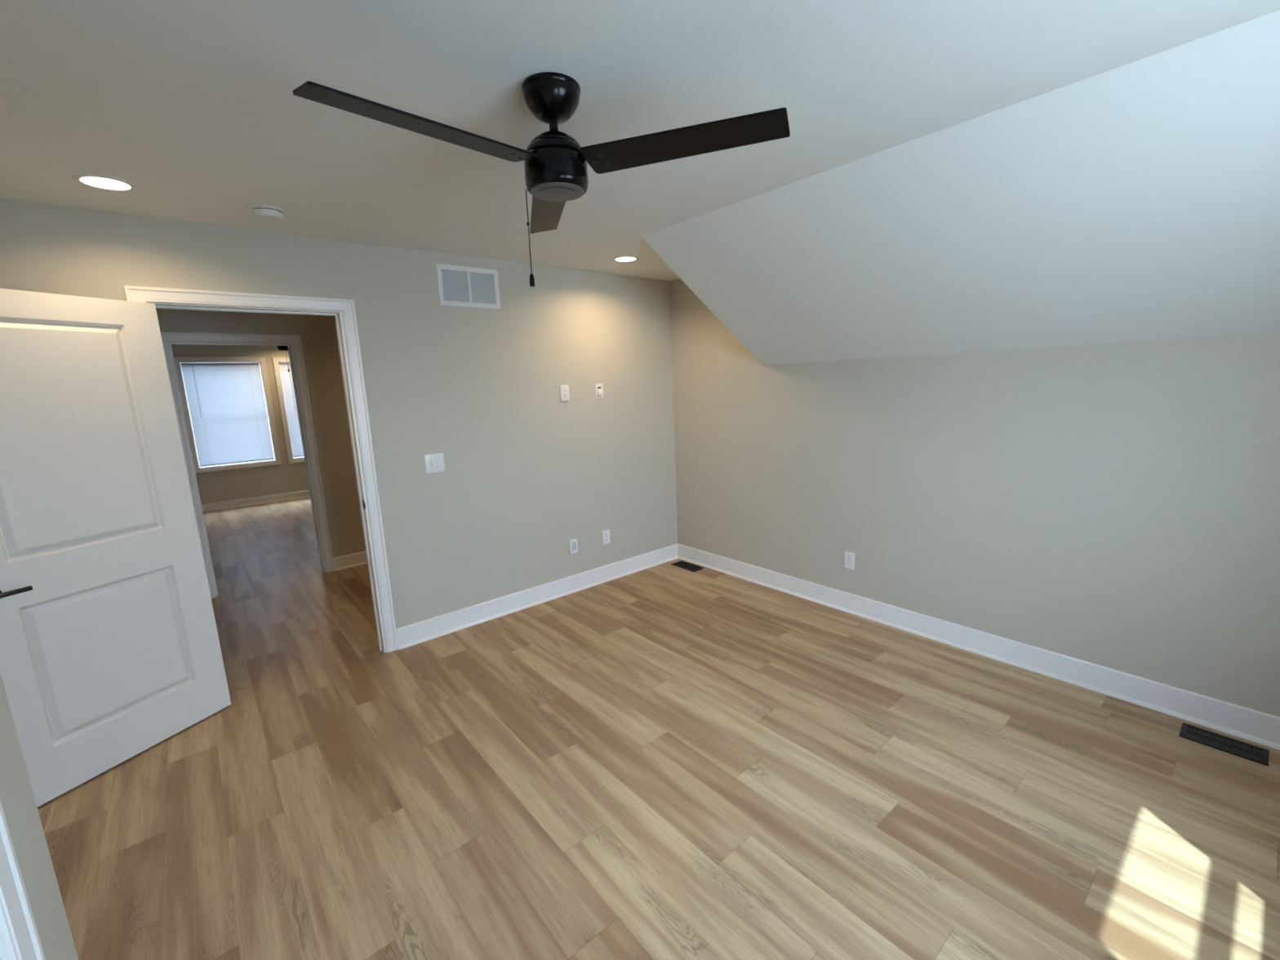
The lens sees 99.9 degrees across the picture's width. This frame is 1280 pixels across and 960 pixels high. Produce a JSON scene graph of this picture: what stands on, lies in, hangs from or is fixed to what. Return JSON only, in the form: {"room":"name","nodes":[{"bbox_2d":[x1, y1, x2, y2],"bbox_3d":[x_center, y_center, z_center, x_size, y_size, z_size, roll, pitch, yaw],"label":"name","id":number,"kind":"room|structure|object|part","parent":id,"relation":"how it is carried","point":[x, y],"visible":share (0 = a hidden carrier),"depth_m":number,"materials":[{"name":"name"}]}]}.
{"room":"empty bedroom","nodes":[
{"label":"empty bedroom","id":0,"kind":"room"},
{"bbox_2d":[0,671,78,959],"bbox_3d":[-0.623,0.438,-0.124,0.690,2.423,1.940,-11,13,-39],"label":"wall","id":1,"kind":"structure","parent":0,"point":[18,802],"depth_m":0.82,"materials":[{"name":"beige paint"}]},
{"bbox_2d":[0,800,45,959],"bbox_3d":[-0.624,0.506,0.376,0.118,2.112,0.786,-11,13,-39],"label":"door frame","id":2,"kind":"structure","parent":1,"relation":"attached to","point":[20,940],"depth_m":0.70,"materials":[{"name":"white paint"}]},
{"bbox_2d":[171,344,309,504],"bbox_3d":[-5.520,-0.906,8.321,4.250,2.423,0.160,-11,13,-39],"label":"wall","id":3,"kind":"structure","parent":0,"point":[214,486],"depth_m":8.05,"materials":[{"name":"beige paint"}]},
{"bbox_2d":[173,357,281,473],"bbox_3d":[-6.007,-0.968,7.884,1.049,1.606,0.178,-11,13,-39],"label":"window","id":4,"kind":"structure","parent":3,"relation":"in","point":[261,361],"depth_m":7.82,"materials":[{"name":"plastic"}]},
{"bbox_2d":[180,362,274,466],"bbox_3d":[-5.977,-0.966,7.849,0.896,1.451,0.040,-11,13,-39],"label":"window blind","id":5,"kind":"object","parent":4,"relation":"attached to","point":[227,406],"visible":1,"depth_m":7.83,"materials":[{"name":"plastic"}]},
{"bbox_3d":[-5.953,-0.263,7.980,0.896,0.019,0.022,-11,13,-39],"label":"rail","id":6,"kind":"part","parent":5,"relation":"part of","materials":[{"name":"white plastic"}]},
{"bbox_2d":[201,489,310,511],"bbox_3d":[-5.416,0.241,8.456,4.248,0.110,0.026,-11,13,-39],"label":"baseboard","id":7,"kind":"structure","parent":3,"relation":"attached to","point":[302,494],"depth_m":8.13,"materials":[{"name":"white paint"}]},
{"bbox_2d":[272,357,304,463],"bbox_3d":[-5.133,-1.133,8.606,1.049,1.606,0.178,-11,13,-39],"label":"window","id":8,"kind":"structure","parent":3,"relation":"in","point":[275,360],"depth_m":8.23,"materials":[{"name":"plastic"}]},
{"bbox_2d":[278,362,303,457],"bbox_3d":[-5.104,-1.131,8.570,0.896,1.451,0.040,-11,13,-39],"label":"window blind","id":9,"kind":"object","parent":8,"relation":"attached to","point":[286,376],"visible":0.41,"depth_m":8.33,"materials":[{"name":"plastic"}]},
{"bbox_2d":[155,308,365,557],"bbox_3d":[-2.664,-0.409,4.977,4.250,2.423,0.120,-11,13,-39],"label":"wall","id":10,"kind":"structure","parent":0,"point":[318,336],"depth_m":4.75,"materials":[{"name":"beige paint"}]},
{"bbox_2d":[160,332,334,598],"bbox_3d":[-3.250,-0.139,4.517,0.937,2.100,0.156,-11,13,-39],"label":"door frame","id":11,"kind":"structure","parent":10,"relation":"attached to","point":[293,342],"depth_m":4.46,"materials":[{"name":"white paint"}]},
{"bbox_2d":[333,551,367,571],"bbox_3d":[-2.573,0.731,5.128,4.248,0.120,0.026,-11,13,-39],"label":"baseboard","id":12,"kind":"structure","parent":10,"relation":"attached to","point":[341,562],"depth_m":5.02,"materials":[{"name":"white paint"}]},
{"bbox_3d":[-2.568,0.781,5.132,4.248,0.018,0.014,-11,13,-39],"label":"shoe moulding","id":13,"kind":"part","parent":12,"relation":"part of","materials":[{"name":"white paint"}]},
{"bbox_2d":[0,199,677,628],"bbox_3d":[-1.358,-0.231,3.437,4.450,2.523,0.120,-11,13,-39],"label":"wall","id":14,"kind":"structure","parent":0,"point":[529,472],"depth_m":3.56,"materials":[{"name":"beige paint"}]},
{"bbox_2d":[0,288,231,807],"bbox_3d":[-2.344,0.254,2.308,0.143,2.023,0.783,2,11,21],"label":"door","id":15,"kind":"structure","parent":14,"relation":"in","point":[110,650],"depth_m":2.30,"materials":[{"name":"white paint"}]},
{"bbox_3d":[-2.400,0.428,2.050,0.050,0.019,0.109,2,11,21],"label":"handle","id":16,"kind":"part","parent":15,"relation":"part of","materials":[{"name":"black metal"}]},
{"bbox_2d":[123,285,398,653],"bbox_3d":[-1.970,0.088,2.962,0.944,2.112,0.156,-11,13,-39],"label":"door frame","id":17,"kind":"structure","parent":14,"relation":"attached to","point":[344,312],"depth_m":3.07,"materials":[{"name":"white paint"}]},
{"bbox_3d":[-1.637,0.148,3.196,0.004,0.062,0.038,-11,13,-39],"label":"strike plate","id":18,"kind":"part","parent":17,"relation":"part of","materials":[{"name":"metal"}]},
{"bbox_2d":[424,453,444,473],"bbox_3d":[-1.298,-0.106,3.414,0.119,0.118,0.018,-11,13,-39],"label":"light switch","id":19,"kind":"object","parent":14,"relation":"attached to","point":[434,463],"visible":1,"depth_m":3.42,"materials":[{"name":"white plastic"}]},
{"bbox_2d":[435,263,500,309],"bbox_3d":[-1.087,-1.230,3.435,0.404,0.246,0.009,-11,13,-39],"label":"air vent","id":20,"kind":"object","parent":14,"relation":"in","point":[466,286],"visible":1,"depth_m":3.43,"materials":[{"name":"white plastic"}]},
{"bbox_2d":[395,543,678,649],"bbox_3d":[-1.265,0.953,3.595,4.248,0.132,0.026,-11,13,-39],"label":"baseboard","id":21,"kind":"structure","parent":14,"relation":"attached to","point":[430,628],"depth_m":3.94,"materials":[{"name":"white paint"}]},
{"bbox_2d":[560,384,569,401],"bbox_3d":[-0.555,-0.643,3.977,0.074,0.118,0.008,-11,13,-39],"label":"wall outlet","id":22,"kind":"object","parent":14,"relation":"attached to","point":[564,389],"visible":1,"depth_m":3.97,"materials":[{"name":"white plastic"}]},
{"bbox_2d":[568,537,577,554],"bbox_3d":[-0.516,0.515,4.182,0.070,0.116,0.008,-11,13,-39],"label":"cable plate","id":23,"kind":"object","parent":14,"relation":"attached to","point":[573,543],"visible":1,"depth_m":4.18,"materials":[{"name":"white plastic"}]},
{"bbox_2d":[595,383,603,399],"bbox_3d":[-0.312,-0.687,4.171,0.070,0.114,0.017,-11,13,-39],"label":"cable plate","id":24,"kind":"object","parent":14,"relation":"attached to","point":[598,387],"visible":1,"depth_m":4.17,"materials":[{"name":"white plastic"}]},
{"bbox_2d":[597,388,602,395],"bbox_3d":[-0.310,-0.680,4.170,0.033,0.055,0.011,-11,13,-39],"label":"hood","id":25,"kind":"object","parent":24,"relation":"attached to","point":[599,390],"depth_m":4.17,"materials":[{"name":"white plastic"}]},
{"bbox_2d":[602,528,610,544],"bbox_3d":[-0.274,0.464,4.381,0.074,0.118,0.008,-11,13,-39],"label":"wall outlet","id":26,"kind":"object","parent":14,"relation":"attached to","point":[606,534],"visible":1,"depth_m":4.38,"materials":[{"name":"white plastic"}]},
{"bbox_2d":[0,0,1279,280],"bbox_3d":[-0.013,-1.190,1.591,4.450,0.120,4.430,-11,13,-39],"label":"ceiling","id":27,"kind":"structure","parent":0,"point":[191,104],"depth_m":1.53,"materials":[{"name":"white paint"}]},
{"bbox_2d":[71,173,137,191],"bbox_3d":[-2.038,-1.132,2.054,0.181,0.006,0.181,-11,13,-39],"label":"recessed light","id":28,"kind":"object","parent":27,"relation":"in","point":[94,180],"visible":1,"depth_m":2.05,"materials":[{"name":"white plastic"}]},
{"bbox_2d":[248,204,284,222],"bbox_3d":[-1.671,-1.191,2.418,0.134,0.046,0.134,-11,13,-39],"label":"smoke detector","id":29,"kind":"object","parent":27,"relation":"attached to","point":[265,213],"visible":1,"depth_m":2.38,"materials":[{"name":"white plastic"}]},
{"bbox_2d":[293,71,790,287],"bbox_3d":[-0.353,-0.825,1.481,1.017,0.530,1.191,-11,13,-39],"label":"ceiling fan","id":30,"kind":"object","parent":27,"relation":"hanging from","point":[555,163],"visible":1,"depth_m":1.46,"materials":[{"name":"black metal"}]},
{"bbox_3d":[-0.504,-0.844,1.293,0.123,0.029,0.548,8,14,44],"label":"blade","id":31,"kind":"part","parent":30,"relation":"part of","materials":[{"name":"black wood"}]},
{"bbox_3d":[-0.327,-0.734,1.591,0.015,0.244,0.010,3,11,25],"label":"pull chain","id":32,"kind":"part","parent":30,"relation":"part of","materials":[{"name":"black metal"}]},
{"bbox_3d":[-0.329,-0.964,1.917,0.123,0.029,0.548,-5,11,-13],"label":"blade","id":33,"kind":"part","parent":30,"relation":"part of","materials":[{"name":"brown wood"}]},
{"bbox_3d":[0.110,-0.892,1.427,0.548,0.029,0.123,2,11,20],"label":"blade","id":34,"kind":"part","parent":30,"relation":"part of","materials":[{"name":"black wood"}]},
{"bbox_2d":[612,255,639,262],"bbox_3d":[-0.097,-1.495,3.644,0.181,0.006,0.181,-11,13,-39],"label":"recessed light","id":35,"kind":"object","parent":27,"relation":"in","point":[623,258],"visible":1,"depth_m":3.63,"materials":[{"name":"white"}]},
{"bbox_2d":[37,497,1279,959],"bbox_3d":[-2.004,0.987,4.497,4.350,0.200,10.782,-11,13,-39],"label":"floor","id":36,"kind":"structure","parent":0,"point":[665,761],"depth_m":2.09,"materials":[{"name":"brown wood"}]},
{"bbox_2d":[671,560,704,572],"bbox_3d":[0.414,0.752,4.700,0.136,0.005,0.280,-11,13,-39],"label":"floor vent","id":37,"kind":"object","parent":36,"relation":"in","point":[682,564],"visible":1,"depth_m":4.69,"materials":[{"name":"black metal"}]},
{"bbox_2d":[1178,722,1269,766],"bbox_3d":[2.467,1.113,2.278,0.133,0.005,0.254,-11,13,-39],"label":"floor vent","id":38,"kind":"object","parent":36,"relation":"in","point":[1228,744],"visible":1,"depth_m":2.27,"materials":[{"name":"black metal"}]},
{"bbox_2d":[641,9,1279,364],"bbox_3d":[1.510,-0.955,2.319,1.175,0.757,3.231,-11,13,-39],"label":"ceiling","id":39,"kind":"structure","parent":0,"point":[1139,201],"depth_m":2.11,"materials":[{"name":"white paint"}]},
{"bbox_2d":[671,278,1279,716],"bbox_3d":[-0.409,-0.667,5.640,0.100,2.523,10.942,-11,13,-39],"label":"wall","id":40,"kind":"structure","parent":0,"point":[1117,506],"depth_m":2.81,"materials":[{"name":"beige paint"}]},
{"bbox_2d":[844,551,854,569],"bbox_3d":[1.411,0.541,3.627,0.008,0.118,0.074,-11,13,-39],"label":"wall outlet","id":41,"kind":"object","parent":40,"relation":"attached to","point":[849,557],"visible":1,"depth_m":3.62,"materials":[{"name":"white plastic"}]},
{"bbox_2d":[846,560,851,565],"bbox_3d":[1.409,0.561,3.628,0.002,0.028,0.033,-11,13,-39],"label":"receptacle","id":42,"kind":"object","parent":41,"relation":"attached to","point":[848,562],"depth_m":3.63,"materials":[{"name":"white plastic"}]},
{"bbox_2d":[677,543,1279,750],"bbox_3d":[1.680,0.882,3.364,0.026,0.132,4.136,-11,13,-39],"label":"baseboard","id":43,"kind":"structure","parent":40,"relation":"attached to","point":[1246,723],"depth_m":2.87,"materials":[{"name":"white paint"}]},
{"bbox_3d":[-3.544,-1.804,5.724,4.450,0.120,6.512,-11,13,-39],"label":"ceiling","id":44,"kind":"structure","parent":0,"visible":0},
{"bbox_2d":[276,345,289,372],"bbox_3d":[-4.464,-1.586,6.545,1.020,0.530,1.184,-11,13,-39],"label":"ceiling fan","id":45,"kind":"object","parent":44,"relation":"hanging from","point":[282,348],"visible":0.18,"depth_m":6.56,"materials":[{"name":"black metal"}]}
]}

